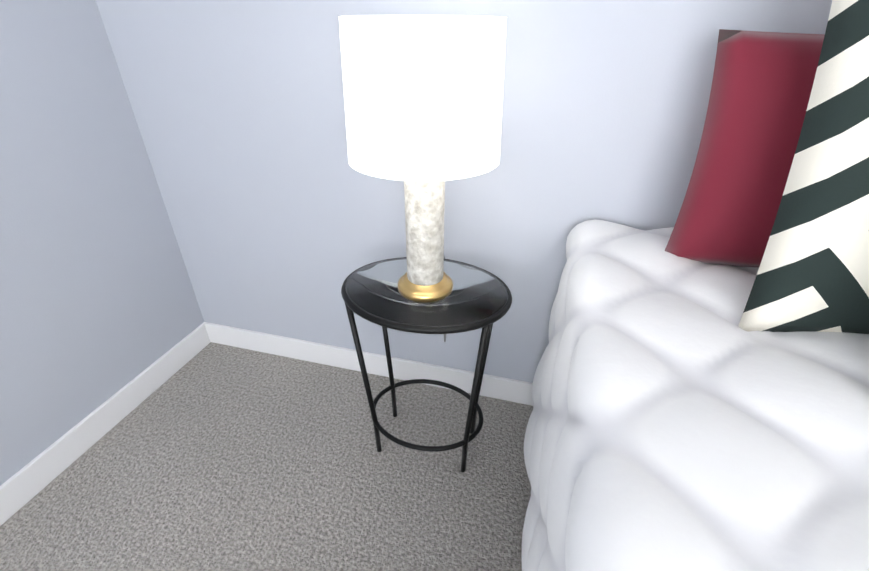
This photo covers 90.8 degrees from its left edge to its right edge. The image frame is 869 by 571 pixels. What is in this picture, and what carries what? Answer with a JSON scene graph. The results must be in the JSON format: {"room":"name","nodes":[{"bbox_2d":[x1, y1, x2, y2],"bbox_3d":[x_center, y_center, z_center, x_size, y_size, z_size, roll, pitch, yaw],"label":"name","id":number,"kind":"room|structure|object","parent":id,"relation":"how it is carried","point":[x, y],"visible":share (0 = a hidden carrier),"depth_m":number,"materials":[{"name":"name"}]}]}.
{"room":"bedroom","nodes":[
{"label":"bedroom","id":0,"kind":"room"},
{"bbox_2d":[0,0,203,485],"bbox_3d":[-1.581,0.300,-0.702,0.120,2.440,4.520,8,32,13],"label":"wall","id":1,"kind":"structure","parent":0,"point":[99,305],"depth_m":1.19,"materials":[{"name":"grey paint"}]},
{"bbox_2d":[0,322,209,525],"bbox_3d":[-1.504,1.283,-0.061,0.013,0.095,4.400,8,32,13],"label":"baseboard","id":2,"kind":"structure","parent":1,"relation":"attached to","point":[24,485],"depth_m":1.32,"materials":[{"name":"white wood"}]},
{"bbox_2d":[0,342,532,570],"bbox_3d":[3.603,2.083,-1.202,10.840,0.060,4.640,8,32,13],"label":"floor","id":3,"kind":"structure","parent":0,"point":[211,456],"depth_m":1.22,"materials":[{"name":"carpet"}]},
{"bbox_2d":[341,257,511,472],"bbox_3d":[-0.023,0.248,1.204,0.427,0.569,0.337,8,32,13],"label":"nightstand","id":4,"kind":"object","parent":3,"relation":"on","point":[477,298],"visible":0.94,"depth_m":1.05,"materials":[{"name":"black metal"}]},
{"bbox_2d":[339,15,506,341],"bbox_3d":[-0.012,-0.115,1.029,0.312,0.898,0.390,8,32,13],"label":"lamp","id":5,"kind":"object","parent":4,"relation":"on","point":[423,97],"visible":0.88,"depth_m":0.73,"materials":[{"name":"white fabric"}]},
{"bbox_2d":[521,0,868,570],"bbox_3d":[0.997,0.606,-0.069,2.478,1.278,2.389,8,32,13],"label":"bed","id":6,"kind":"object","parent":3,"relation":"on","point":[700,392],"visible":1,"depth_m":0.63,"materials":[{"name":"white fabric"}]},
{"bbox_2d":[660,29,868,311],"bbox_3d":[0.860,-0.208,0.773,0.735,0.441,0.166,8,22,13],"label":"pillow","id":7,"kind":"object","parent":6,"relation":"on","point":[761,88],"depth_m":0.80,"materials":[{"name":"red fabric"}]},
{"bbox_2d":[96,0,831,382],"bbox_3d":[1.113,-0.557,0.733,4.440,2.440,0.120,8,32,13],"label":"wall","id":8,"kind":"structure","parent":0,"point":[286,218],"depth_m":1.17,"materials":[{"name":"grey paint"}]},
{"bbox_2d":[204,322,532,405],"bbox_3d":[1.106,0.483,1.280,4.170,0.095,0.016,8,32,13],"label":"baseboard","id":9,"kind":"structure","parent":8,"relation":"attached to","point":[502,388],"depth_m":1.59,"materials":[{"name":"white wood"}]}
]}

